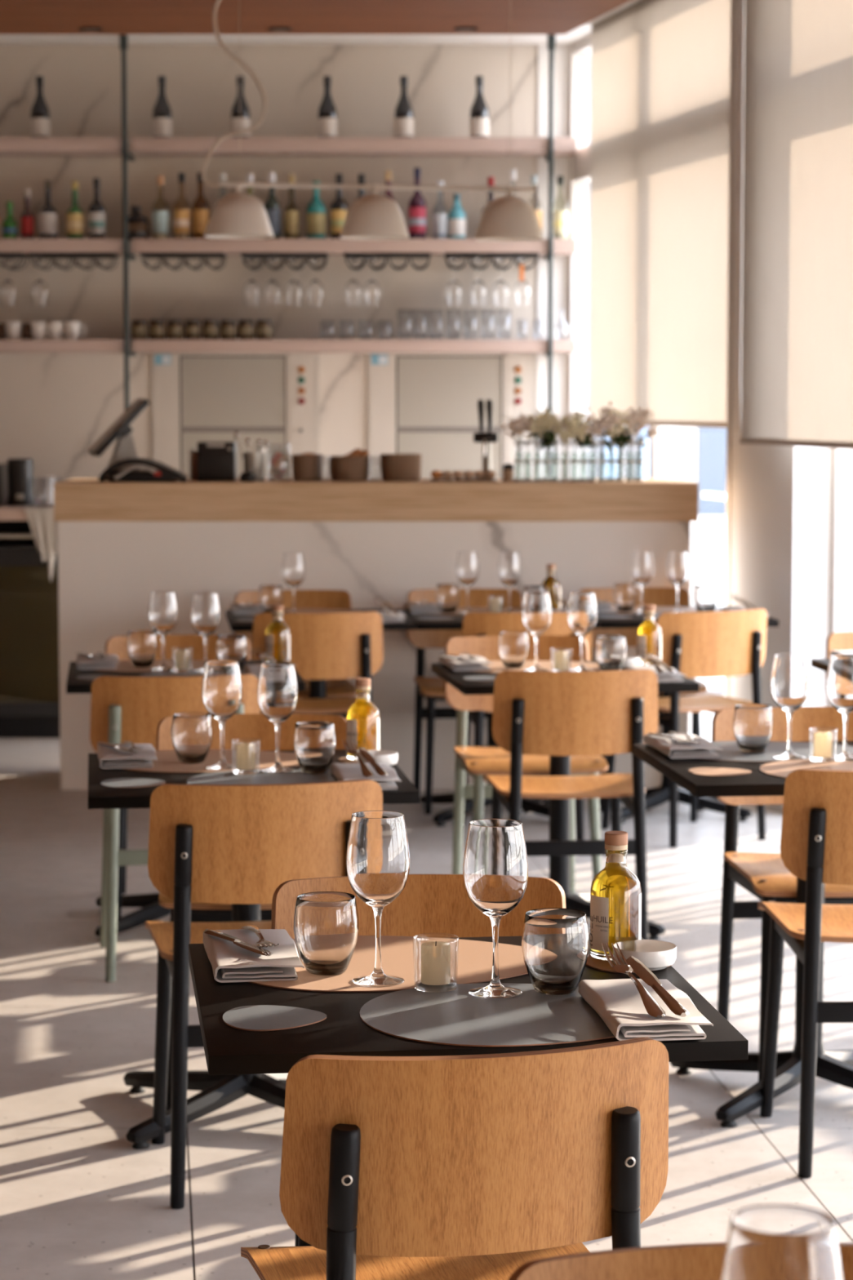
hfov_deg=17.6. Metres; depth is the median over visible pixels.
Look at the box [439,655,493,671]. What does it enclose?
folded napkin
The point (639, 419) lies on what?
sprig
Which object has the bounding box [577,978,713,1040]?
folded napkin
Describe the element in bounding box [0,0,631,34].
ceiling
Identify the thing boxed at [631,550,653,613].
wine glass
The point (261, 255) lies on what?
glass rack
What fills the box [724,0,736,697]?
window frame
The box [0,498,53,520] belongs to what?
countertop
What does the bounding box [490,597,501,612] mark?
candle
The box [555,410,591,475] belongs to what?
sprig
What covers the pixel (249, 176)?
liquor bottle
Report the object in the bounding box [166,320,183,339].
jar
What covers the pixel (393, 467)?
woven basket
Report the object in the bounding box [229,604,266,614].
folded napkin
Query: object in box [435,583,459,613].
tumbler
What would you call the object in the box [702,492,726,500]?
terrace railing
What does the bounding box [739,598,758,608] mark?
table knife
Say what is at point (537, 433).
sprig
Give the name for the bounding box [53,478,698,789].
bar counter
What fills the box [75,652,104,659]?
table knife
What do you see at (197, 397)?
dumbwaiter
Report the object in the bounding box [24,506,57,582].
tea towel
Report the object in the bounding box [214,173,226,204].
liquor bottle
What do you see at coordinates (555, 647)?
candle holder
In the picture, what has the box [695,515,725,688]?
terrace
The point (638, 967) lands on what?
table knife
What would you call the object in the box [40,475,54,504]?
tumbler
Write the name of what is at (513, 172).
liquor bottle
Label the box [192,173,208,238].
liquor bottle
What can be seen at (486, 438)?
tap
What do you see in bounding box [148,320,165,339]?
jar
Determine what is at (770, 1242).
wine glass
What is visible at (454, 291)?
bowl
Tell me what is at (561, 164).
trim
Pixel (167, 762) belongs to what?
placemat
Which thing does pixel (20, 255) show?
glass rack
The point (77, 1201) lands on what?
floor
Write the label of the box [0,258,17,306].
wine glass
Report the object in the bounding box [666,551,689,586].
bowl
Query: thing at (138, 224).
liquor bottle
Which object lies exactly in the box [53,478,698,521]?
countertop
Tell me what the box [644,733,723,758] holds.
folded napkin
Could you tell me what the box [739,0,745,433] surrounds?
pull chain
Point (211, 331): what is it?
jar
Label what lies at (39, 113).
wine bottle
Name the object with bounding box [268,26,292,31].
recessed light
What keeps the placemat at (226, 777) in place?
on the bistro table at (218, 1091)
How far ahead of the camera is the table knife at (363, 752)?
5.64 m
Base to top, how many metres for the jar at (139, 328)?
0.098 m
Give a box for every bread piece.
[347,448,361,456]
[358,449,368,456]
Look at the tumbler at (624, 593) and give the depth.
10.21 m
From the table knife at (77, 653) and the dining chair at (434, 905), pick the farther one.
the table knife at (77, 653)
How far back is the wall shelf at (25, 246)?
13.33 m
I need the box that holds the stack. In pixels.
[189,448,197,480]
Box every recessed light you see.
[78,26,102,31]
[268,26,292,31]
[453,26,477,31]
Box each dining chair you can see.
[89,673,260,982]
[105,634,250,918]
[145,778,382,1208]
[155,713,346,1109]
[233,589,355,719]
[240,1036,669,1279]
[251,611,383,713]
[271,874,565,1246]
[405,588,529,814]
[444,635,608,893]
[462,611,591,839]
[483,668,658,939]
[507,1242,852,1279]
[578,587,707,812]
[601,608,767,847]
[711,706,852,1081]
[758,768,852,1177]
[825,631,852,691]
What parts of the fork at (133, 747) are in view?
handle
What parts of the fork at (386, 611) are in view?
handle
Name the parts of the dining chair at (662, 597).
leg, leg, backrest, rail, seat, leg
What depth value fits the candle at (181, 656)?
7.94 m
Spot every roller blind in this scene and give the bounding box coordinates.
[589,0,730,427]
[740,0,852,448]
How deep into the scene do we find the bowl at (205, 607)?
7.93 m
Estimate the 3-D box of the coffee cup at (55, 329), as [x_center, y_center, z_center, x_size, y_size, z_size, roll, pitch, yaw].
[-1.812,-1.513,13.503,0.098,0.088,0.086,-4,6,-37]
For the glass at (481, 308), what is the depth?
13.49 m
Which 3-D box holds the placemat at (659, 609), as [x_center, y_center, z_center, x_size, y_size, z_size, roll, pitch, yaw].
[0.829,-0.114,10.334,0.470,0.002,0.378,-1,5,-6]
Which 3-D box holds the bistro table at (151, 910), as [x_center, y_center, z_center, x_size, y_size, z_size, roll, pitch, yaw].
[-0.705,0.460,8.018,0.660,0.740,0.690,-1,5,-6]
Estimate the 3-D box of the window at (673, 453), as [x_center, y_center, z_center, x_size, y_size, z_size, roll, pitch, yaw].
[2.385,-0.655,6.235,0.200,3.270,15.440,-1,5,-12]
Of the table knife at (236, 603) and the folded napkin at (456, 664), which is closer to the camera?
the folded napkin at (456, 664)
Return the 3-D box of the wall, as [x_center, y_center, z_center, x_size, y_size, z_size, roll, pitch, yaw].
[-2.235,-1.314,13.838,5.931,3.270,0.200,0,5,0]
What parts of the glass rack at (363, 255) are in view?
rack plate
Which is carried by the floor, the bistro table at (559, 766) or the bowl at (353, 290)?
the bistro table at (559, 766)
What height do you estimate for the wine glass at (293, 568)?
0.227 m
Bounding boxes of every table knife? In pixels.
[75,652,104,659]
[97,742,137,753]
[203,928,272,955]
[230,602,253,606]
[263,652,275,662]
[357,746,388,777]
[382,600,399,615]
[404,600,431,605]
[440,653,477,660]
[562,599,568,605]
[626,955,689,1017]
[647,653,675,672]
[647,732,700,743]
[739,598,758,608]
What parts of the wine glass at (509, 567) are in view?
stem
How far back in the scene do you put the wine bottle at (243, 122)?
13.40 m
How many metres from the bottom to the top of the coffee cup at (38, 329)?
0.088 m
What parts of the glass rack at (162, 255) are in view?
rack plate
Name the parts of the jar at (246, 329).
lid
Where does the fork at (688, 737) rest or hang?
on the folded napkin at (673, 748)
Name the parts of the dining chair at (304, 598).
backrest, seat, leg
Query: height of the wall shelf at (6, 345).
0.059 m
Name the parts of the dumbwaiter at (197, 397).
door, door, control panel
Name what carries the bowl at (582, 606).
on the wine glass at (582, 606)
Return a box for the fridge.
[0,543,59,737]
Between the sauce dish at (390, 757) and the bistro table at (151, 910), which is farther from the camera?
the bistro table at (151, 910)
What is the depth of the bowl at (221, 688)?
5.82 m
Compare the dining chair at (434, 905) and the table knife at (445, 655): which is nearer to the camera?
the dining chair at (434, 905)
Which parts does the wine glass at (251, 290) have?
stem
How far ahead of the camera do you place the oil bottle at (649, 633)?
8.14 m
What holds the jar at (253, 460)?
on the bar counter at (119, 543)
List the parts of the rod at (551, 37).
rod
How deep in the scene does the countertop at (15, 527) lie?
12.65 m
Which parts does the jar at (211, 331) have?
lid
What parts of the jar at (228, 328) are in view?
lid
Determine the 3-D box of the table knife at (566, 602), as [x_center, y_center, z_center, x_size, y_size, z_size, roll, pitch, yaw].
[0.522,-0.120,9.911,0.023,0.037,0.197,-1,5,-15]
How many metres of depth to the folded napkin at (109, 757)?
5.90 m
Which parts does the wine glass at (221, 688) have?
stem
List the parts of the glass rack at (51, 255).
rack plate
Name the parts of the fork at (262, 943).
handle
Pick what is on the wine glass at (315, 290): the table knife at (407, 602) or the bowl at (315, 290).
the bowl at (315, 290)
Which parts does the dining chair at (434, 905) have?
leg, leg, backrest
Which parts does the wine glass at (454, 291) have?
stem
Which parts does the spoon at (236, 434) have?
handle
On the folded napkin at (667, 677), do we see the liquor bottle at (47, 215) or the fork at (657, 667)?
the fork at (657, 667)
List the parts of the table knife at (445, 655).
handle, blade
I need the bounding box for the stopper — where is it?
[239,471,255,481]
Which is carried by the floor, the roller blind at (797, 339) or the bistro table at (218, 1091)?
the bistro table at (218, 1091)
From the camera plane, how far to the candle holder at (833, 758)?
5.97 m
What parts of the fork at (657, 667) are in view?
handle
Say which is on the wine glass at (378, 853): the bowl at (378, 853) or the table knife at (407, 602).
the bowl at (378, 853)
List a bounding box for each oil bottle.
[266,604,289,662]
[346,677,379,760]
[542,564,560,609]
[590,831,641,960]
[637,604,662,665]
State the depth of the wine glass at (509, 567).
10.04 m
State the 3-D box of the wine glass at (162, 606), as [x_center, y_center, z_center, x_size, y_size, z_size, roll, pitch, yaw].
[-0.764,-0.027,8.011,0.086,0.227,0.086,-4,6,-39]
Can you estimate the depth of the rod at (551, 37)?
13.30 m
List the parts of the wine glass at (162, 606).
stem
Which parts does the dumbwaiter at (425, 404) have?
door, door, control panel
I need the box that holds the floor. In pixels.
[0,688,852,1279]
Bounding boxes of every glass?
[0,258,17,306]
[31,258,48,306]
[148,591,177,671]
[191,591,220,671]
[201,660,242,769]
[243,258,260,306]
[257,662,297,773]
[263,258,280,306]
[281,552,305,613]
[285,258,302,306]
[306,258,324,306]
[344,258,361,306]
[346,810,409,986]
[363,258,381,306]
[396,309,412,337]
[412,309,427,338]
[427,308,443,339]
[444,258,462,306]
[455,551,479,614]
[462,308,478,333]
[462,818,528,998]
[470,258,487,306]
[480,308,495,332]
[492,258,509,306]
[496,308,511,337]
[497,551,521,612]
[514,258,531,306]
[521,591,551,671]
[567,591,596,671]
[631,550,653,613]
[666,551,689,612]
[720,1204,843,1279]
[770,653,809,759]
[826,654,852,761]
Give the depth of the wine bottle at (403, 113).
13.40 m
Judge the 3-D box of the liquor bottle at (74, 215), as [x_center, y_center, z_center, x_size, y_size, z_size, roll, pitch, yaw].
[-1.716,-2.095,13.469,0.090,0.285,0.090,0,5,5]
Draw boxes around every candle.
[175,649,188,669]
[236,742,255,769]
[421,941,450,985]
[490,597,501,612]
[554,650,568,670]
[813,731,832,757]
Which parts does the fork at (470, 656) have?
handle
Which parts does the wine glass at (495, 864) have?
stem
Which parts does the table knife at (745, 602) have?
blade, handle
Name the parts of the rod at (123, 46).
rod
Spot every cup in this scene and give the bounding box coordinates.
[0,323,5,339]
[4,321,22,339]
[21,323,33,339]
[29,321,48,339]
[46,321,65,339]
[63,321,85,339]
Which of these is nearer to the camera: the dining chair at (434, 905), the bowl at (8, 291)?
the dining chair at (434, 905)
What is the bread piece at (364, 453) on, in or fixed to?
in the woven basket at (348, 468)
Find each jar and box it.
[130,320,147,340]
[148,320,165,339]
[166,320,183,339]
[184,320,201,339]
[202,320,219,339]
[219,320,236,339]
[237,320,254,339]
[244,451,263,480]
[255,320,272,339]
[266,443,290,480]
[502,463,514,481]
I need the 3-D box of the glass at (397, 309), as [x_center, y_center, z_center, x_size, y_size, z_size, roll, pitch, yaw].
[-0.106,-1.543,13.497,0.076,0.150,0.075,0,5,0]
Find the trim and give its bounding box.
[537,44,568,478]
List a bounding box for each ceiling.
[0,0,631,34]
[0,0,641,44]
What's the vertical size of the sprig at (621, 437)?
0.267 m
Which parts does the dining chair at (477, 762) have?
leg, rail, leg, backrest, seat, rail, leg, leg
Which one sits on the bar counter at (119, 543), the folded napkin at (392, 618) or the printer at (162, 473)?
the printer at (162, 473)
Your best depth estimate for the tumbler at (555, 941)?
3.61 m
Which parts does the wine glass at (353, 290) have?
stem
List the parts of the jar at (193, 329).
lid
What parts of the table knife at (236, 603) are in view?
handle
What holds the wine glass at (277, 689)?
on the placemat at (226, 777)
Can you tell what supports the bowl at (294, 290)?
on the wine glass at (294, 290)
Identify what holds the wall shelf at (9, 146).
attached to the wall
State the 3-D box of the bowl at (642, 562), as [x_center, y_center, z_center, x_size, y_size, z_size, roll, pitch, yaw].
[0.795,-0.266,10.171,0.086,0.125,0.086,-1,5,-6]
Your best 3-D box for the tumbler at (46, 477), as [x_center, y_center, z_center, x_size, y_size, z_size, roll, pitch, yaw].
[-1.775,-0.683,12.688,0.062,0.130,0.062,0,5,0]
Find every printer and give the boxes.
[98,457,186,482]
[196,441,237,481]
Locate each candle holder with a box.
[171,646,192,672]
[231,737,260,774]
[413,933,458,991]
[551,647,572,671]
[808,727,837,762]
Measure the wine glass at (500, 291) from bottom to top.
0.227 m
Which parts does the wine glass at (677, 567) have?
stem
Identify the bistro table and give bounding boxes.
[66,659,305,942]
[88,748,419,1149]
[188,934,748,1075]
[225,608,415,715]
[399,607,598,826]
[431,660,699,940]
[596,605,778,823]
[633,740,852,1128]
[810,658,830,672]
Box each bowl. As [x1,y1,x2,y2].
[0,280,17,306]
[31,280,48,306]
[148,591,177,635]
[191,591,220,635]
[201,660,242,720]
[243,280,260,306]
[257,662,297,723]
[263,280,280,306]
[281,552,305,587]
[285,280,302,306]
[306,280,324,306]
[344,280,361,306]
[346,810,409,907]
[363,280,381,306]
[444,280,462,306]
[455,551,479,586]
[462,818,528,917]
[470,280,487,306]
[492,280,509,306]
[497,551,521,586]
[514,280,531,306]
[521,591,551,635]
[567,591,596,635]
[631,550,653,585]
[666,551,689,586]
[770,653,809,711]
[826,654,852,713]
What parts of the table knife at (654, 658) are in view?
blade, handle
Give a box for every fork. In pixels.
[95,652,108,657]
[122,740,142,750]
[241,924,279,947]
[244,601,257,605]
[253,646,266,662]
[342,738,373,777]
[373,595,391,615]
[418,600,434,604]
[458,653,480,657]
[553,594,568,611]
[601,942,666,1017]
[635,647,665,673]
[668,731,704,740]
[730,593,751,609]
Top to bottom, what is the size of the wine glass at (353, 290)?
0.227 m
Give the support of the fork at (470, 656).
on the folded napkin at (456, 664)
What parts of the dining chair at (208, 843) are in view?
leg, rail, leg, seat, backrest, leg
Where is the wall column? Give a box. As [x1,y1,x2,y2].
[729,0,833,812]
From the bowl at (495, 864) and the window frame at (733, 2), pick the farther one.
the window frame at (733, 2)
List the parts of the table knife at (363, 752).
blade, handle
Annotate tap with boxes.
[473,399,497,479]
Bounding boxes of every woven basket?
[291,453,323,480]
[328,455,369,481]
[379,453,422,481]
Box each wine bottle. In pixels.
[30,75,49,137]
[152,75,172,137]
[231,75,250,137]
[317,75,337,137]
[394,75,413,137]
[469,75,488,137]
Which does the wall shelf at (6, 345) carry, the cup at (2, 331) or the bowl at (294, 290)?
the cup at (2, 331)
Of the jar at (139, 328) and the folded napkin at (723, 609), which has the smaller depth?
the folded napkin at (723, 609)
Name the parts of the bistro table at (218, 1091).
leg, leg, leg, leg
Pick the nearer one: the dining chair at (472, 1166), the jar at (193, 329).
the dining chair at (472, 1166)
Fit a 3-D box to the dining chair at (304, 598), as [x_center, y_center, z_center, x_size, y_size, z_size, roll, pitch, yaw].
[-0.487,0.231,10.323,0.452,0.810,0.488,-1,5,-6]
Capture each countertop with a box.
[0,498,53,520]
[0,498,53,543]
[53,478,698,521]
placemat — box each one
[90,659,209,672]
[119,749,298,773]
[139,670,245,675]
[186,768,337,784]
[243,608,360,616]
[248,935,528,991]
[360,982,615,1046]
[426,607,522,615]
[469,660,599,673]
[600,605,697,613]
[644,613,662,619]
[699,741,852,761]
[760,759,852,777]
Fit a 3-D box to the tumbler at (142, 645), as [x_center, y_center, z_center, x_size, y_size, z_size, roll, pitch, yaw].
[-0.835,0.026,8.102,0.090,0.104,0.090,-1,5,-6]
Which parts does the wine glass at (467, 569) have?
stem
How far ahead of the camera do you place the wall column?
10.22 m
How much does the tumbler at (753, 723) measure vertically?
0.104 m
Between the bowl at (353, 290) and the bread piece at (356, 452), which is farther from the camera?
the bowl at (353, 290)
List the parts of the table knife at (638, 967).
blade, handle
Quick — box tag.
[519,264,524,280]
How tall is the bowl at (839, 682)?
0.125 m
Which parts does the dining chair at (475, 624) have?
leg, rail, leg, backrest, leg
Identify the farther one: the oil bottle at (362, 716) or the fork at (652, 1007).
the oil bottle at (362, 716)
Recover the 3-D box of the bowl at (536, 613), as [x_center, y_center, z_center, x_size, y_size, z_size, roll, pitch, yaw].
[0.319,-0.076,7.983,0.086,0.125,0.086,-1,5,-7]
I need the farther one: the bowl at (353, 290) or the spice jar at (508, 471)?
the bowl at (353, 290)
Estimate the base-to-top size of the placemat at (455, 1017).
0.002 m
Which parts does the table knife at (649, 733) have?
handle, blade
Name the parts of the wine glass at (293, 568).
stem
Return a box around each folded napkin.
[75,653,119,670]
[97,743,157,768]
[202,928,304,982]
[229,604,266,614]
[244,665,260,679]
[330,763,401,790]
[368,610,407,622]
[403,602,444,613]
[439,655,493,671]
[551,609,566,612]
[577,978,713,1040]
[595,601,618,612]
[624,665,686,682]
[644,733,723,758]
[721,608,770,618]
[830,650,852,655]
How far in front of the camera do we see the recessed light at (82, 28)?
12.09 m
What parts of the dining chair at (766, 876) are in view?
leg, rail, leg, backrest, seat, rail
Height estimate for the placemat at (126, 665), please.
0.002 m
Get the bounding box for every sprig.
[500,411,538,475]
[520,407,558,475]
[530,407,565,473]
[538,413,570,475]
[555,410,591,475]
[565,407,597,475]
[578,401,623,475]
[593,407,630,475]
[605,408,639,475]
[622,406,658,475]
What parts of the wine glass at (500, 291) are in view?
stem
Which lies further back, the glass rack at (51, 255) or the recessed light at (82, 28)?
the glass rack at (51, 255)
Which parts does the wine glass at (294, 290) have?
stem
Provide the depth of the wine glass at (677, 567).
10.09 m
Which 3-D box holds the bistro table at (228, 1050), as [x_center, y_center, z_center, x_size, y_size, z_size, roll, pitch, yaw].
[0.025,0.833,3.712,0.660,0.740,0.690,-1,5,-7]
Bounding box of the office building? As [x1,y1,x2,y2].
[586,55,698,529]
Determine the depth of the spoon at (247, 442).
10.95 m
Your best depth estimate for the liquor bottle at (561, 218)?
13.44 m
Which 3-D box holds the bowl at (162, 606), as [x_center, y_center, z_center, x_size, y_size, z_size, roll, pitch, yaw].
[-0.764,-0.078,8.007,0.086,0.125,0.086,-1,5,-6]
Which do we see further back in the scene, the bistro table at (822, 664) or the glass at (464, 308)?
the glass at (464, 308)
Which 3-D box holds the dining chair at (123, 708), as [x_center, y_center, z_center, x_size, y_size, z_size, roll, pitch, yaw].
[-0.685,0.478,7.474,0.452,0.810,0.488,-1,5,-8]
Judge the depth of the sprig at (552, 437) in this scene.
10.87 m
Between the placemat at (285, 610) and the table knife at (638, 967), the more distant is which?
the placemat at (285, 610)
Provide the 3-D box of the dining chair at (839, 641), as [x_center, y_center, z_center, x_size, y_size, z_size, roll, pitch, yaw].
[1.484,0.394,8.450,0.452,0.810,0.488,-1,5,-7]
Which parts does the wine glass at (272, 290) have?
stem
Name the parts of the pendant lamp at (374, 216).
cord, lamp shade, lamp shade, rail, lamp shade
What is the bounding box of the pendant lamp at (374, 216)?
[200,0,543,241]
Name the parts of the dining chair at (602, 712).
leg, rail, leg, seat, backrest, leg, rail, leg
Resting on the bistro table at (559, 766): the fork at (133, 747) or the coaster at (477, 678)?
the coaster at (477, 678)
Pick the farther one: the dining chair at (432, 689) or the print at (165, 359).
the print at (165, 359)
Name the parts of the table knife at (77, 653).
handle, blade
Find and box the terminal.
[88,398,149,479]
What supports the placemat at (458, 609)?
on the bistro table at (531, 805)
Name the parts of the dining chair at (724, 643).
leg, rail, leg, leg, seat, backrest, leg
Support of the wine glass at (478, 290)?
hanging from the glass rack at (465, 255)
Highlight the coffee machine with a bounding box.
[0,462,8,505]
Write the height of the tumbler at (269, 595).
0.104 m
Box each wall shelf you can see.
[0,137,128,156]
[0,238,128,255]
[0,339,129,352]
[130,137,577,156]
[131,238,576,255]
[132,339,576,352]
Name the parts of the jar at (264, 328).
lid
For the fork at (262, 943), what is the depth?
3.84 m
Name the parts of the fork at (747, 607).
handle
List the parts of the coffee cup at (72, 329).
handle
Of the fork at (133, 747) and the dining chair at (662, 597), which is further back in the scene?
the dining chair at (662, 597)
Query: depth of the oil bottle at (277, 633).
8.14 m
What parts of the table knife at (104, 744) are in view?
handle, blade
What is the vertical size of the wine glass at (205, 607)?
0.227 m
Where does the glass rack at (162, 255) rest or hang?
attached to the wall shelf at (229, 246)
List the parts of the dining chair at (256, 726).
leg, seat, rail, backrest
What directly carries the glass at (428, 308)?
on the wall shelf at (139, 345)
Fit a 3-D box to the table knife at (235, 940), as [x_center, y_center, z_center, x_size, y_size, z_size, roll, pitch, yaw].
[-0.262,0.420,3.835,0.024,0.007,0.199,-3,6,-31]
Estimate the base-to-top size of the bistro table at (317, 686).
0.740 m
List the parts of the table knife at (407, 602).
handle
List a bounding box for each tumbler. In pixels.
[33,477,47,506]
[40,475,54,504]
[127,630,157,667]
[171,712,213,764]
[216,634,247,671]
[258,584,283,612]
[293,720,336,773]
[293,891,359,975]
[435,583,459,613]
[497,631,528,668]
[521,907,589,995]
[523,585,546,599]
[595,635,626,670]
[613,582,637,611]
[693,584,718,611]
[733,703,773,753]
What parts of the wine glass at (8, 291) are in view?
stem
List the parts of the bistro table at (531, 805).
leg, leg, leg, leg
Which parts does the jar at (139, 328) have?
lid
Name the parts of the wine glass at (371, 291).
stem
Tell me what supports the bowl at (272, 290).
on the wine glass at (272, 290)
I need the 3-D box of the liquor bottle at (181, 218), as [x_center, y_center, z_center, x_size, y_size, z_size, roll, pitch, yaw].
[-1.195,-2.115,13.468,0.084,0.325,0.084,0,5,-4]
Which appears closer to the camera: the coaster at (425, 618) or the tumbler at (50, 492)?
the coaster at (425, 618)
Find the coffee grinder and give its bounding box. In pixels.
[6,457,34,506]
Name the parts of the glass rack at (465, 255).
rack plate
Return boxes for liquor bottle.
[2,201,17,238]
[20,189,34,238]
[38,179,57,238]
[66,181,84,238]
[88,177,105,238]
[127,205,148,240]
[151,175,168,238]
[173,173,190,238]
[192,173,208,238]
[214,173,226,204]
[246,173,253,195]
[263,173,280,238]
[284,174,298,238]
[306,181,326,238]
[330,173,347,238]
[357,173,364,199]
[384,170,396,202]
[408,167,426,238]
[432,181,448,238]
[448,193,466,238]
[481,177,494,214]
[510,169,515,180]
[528,174,542,231]
[553,175,568,238]
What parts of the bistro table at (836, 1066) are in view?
leg, leg, leg, leg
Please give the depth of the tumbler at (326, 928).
3.73 m
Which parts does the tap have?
handle, spout, handle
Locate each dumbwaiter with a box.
[151,353,319,478]
[368,353,535,478]
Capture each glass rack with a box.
[0,252,30,270]
[28,252,119,270]
[140,252,226,270]
[240,252,328,270]
[344,252,431,270]
[444,252,538,270]
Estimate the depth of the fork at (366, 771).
5.63 m
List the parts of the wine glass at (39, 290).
stem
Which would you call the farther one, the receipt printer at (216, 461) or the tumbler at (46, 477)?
the tumbler at (46, 477)
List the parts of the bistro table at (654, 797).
leg, leg, leg, leg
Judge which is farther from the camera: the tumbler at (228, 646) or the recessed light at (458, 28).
the recessed light at (458, 28)
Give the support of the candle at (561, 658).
in the candle holder at (555, 647)
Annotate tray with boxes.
[430,470,496,481]
[431,478,496,481]
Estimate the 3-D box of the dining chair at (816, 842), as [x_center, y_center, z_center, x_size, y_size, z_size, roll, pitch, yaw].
[0.916,0.638,5.628,0.452,0.810,0.488,0,5,-2]
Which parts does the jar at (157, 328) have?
lid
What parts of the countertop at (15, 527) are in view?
under panel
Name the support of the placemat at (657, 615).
on the bistro table at (654, 797)
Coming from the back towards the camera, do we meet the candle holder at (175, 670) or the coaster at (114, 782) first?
the candle holder at (175, 670)
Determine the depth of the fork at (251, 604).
10.19 m
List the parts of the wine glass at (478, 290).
stem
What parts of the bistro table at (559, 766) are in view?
leg, leg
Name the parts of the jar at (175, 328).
lid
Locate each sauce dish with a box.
[356,750,398,766]
[613,939,676,970]
[622,655,639,667]
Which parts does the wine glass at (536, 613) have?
stem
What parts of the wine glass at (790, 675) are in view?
stem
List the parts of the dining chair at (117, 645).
leg, leg, backrest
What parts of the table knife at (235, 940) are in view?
handle, blade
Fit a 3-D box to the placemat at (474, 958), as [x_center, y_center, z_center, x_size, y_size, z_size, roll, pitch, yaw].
[-0.050,0.448,3.846,0.470,0.002,0.378,-1,5,-7]
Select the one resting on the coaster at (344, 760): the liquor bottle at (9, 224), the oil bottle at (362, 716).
the oil bottle at (362, 716)
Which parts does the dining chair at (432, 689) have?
leg, rail, seat, leg, rail, backrest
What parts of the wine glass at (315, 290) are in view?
stem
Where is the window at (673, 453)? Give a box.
[567,34,852,741]
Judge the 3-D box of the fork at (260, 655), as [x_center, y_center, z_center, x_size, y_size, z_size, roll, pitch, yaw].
[-0.462,0.054,7.798,0.026,0.056,0.199,-1,5,-14]
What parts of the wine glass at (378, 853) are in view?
stem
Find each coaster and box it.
[76,674,116,679]
[100,777,165,787]
[222,1004,326,1031]
[235,617,253,622]
[338,757,358,763]
[417,616,453,620]
[463,675,496,681]
[586,954,671,973]
[596,615,632,618]
[688,767,751,776]
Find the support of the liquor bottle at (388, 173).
on the wall shelf at (229, 246)
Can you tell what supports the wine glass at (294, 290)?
hanging from the glass rack at (261, 255)
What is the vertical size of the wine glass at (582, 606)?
0.227 m
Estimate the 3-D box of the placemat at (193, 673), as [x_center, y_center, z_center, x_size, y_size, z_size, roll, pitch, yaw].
[-0.602,0.103,7.832,0.430,0.002,0.358,-1,5,-6]
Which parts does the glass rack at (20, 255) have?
rack plate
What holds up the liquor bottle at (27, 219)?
on the wall shelf at (25, 246)
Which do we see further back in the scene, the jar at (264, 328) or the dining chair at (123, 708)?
the jar at (264, 328)
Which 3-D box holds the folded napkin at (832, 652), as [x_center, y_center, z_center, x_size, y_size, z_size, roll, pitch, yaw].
[1.310,0.051,8.297,0.125,0.024,0.268,-1,5,-8]
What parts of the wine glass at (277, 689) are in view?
stem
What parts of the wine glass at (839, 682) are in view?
stem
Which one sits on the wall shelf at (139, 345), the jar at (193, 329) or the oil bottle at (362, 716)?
the jar at (193, 329)
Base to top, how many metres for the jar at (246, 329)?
0.098 m
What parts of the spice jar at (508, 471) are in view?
lid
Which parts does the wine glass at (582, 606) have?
stem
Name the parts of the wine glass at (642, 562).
stem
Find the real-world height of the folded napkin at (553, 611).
0.024 m
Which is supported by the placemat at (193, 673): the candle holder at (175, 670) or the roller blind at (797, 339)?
the candle holder at (175, 670)
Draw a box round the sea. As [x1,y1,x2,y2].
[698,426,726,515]
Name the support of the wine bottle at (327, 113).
on the wall shelf at (140, 146)
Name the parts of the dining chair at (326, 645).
backrest, seat, leg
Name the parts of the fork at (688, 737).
handle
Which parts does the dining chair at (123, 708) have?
leg, leg, backrest, leg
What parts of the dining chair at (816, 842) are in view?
leg, rail, seat, leg, backrest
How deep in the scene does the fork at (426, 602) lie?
10.25 m
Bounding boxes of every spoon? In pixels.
[234,431,244,461]
[244,438,250,452]
[256,439,262,452]
[262,440,267,453]
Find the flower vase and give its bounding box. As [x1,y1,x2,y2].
[514,440,644,481]
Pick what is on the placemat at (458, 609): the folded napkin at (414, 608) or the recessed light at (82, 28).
the folded napkin at (414, 608)
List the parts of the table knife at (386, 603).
blade, handle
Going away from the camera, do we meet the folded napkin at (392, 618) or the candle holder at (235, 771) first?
the candle holder at (235, 771)
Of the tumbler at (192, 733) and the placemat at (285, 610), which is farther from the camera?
the placemat at (285, 610)
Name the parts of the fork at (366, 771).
handle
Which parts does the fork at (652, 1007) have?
handle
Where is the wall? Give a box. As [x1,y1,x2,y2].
[0,44,537,498]
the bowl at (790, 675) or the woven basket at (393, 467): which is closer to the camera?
the bowl at (790, 675)
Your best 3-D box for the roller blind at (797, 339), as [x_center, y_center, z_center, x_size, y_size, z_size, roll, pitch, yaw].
[1.439,-1.567,8.885,0.058,1.903,2.480,-1,5,-12]
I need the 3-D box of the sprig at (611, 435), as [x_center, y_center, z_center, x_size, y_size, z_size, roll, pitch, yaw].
[0.734,-0.785,10.911,0.142,0.273,0.092,-2,5,-18]
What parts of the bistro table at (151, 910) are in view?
leg, leg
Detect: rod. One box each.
[119,34,136,435]
[544,34,555,478]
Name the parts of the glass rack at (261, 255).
rack plate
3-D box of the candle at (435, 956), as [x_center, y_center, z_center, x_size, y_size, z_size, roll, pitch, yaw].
[0.012,0.428,3.668,0.039,0.055,0.039,-1,5,-7]
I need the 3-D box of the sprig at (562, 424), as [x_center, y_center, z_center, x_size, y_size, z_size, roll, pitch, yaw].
[0.500,-0.771,10.923,0.148,0.245,0.093,-1,5,-11]
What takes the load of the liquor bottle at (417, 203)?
on the wall shelf at (229, 246)
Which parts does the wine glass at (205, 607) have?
stem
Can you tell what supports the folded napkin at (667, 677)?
on the placemat
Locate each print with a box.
[161,355,169,364]
[378,355,386,364]

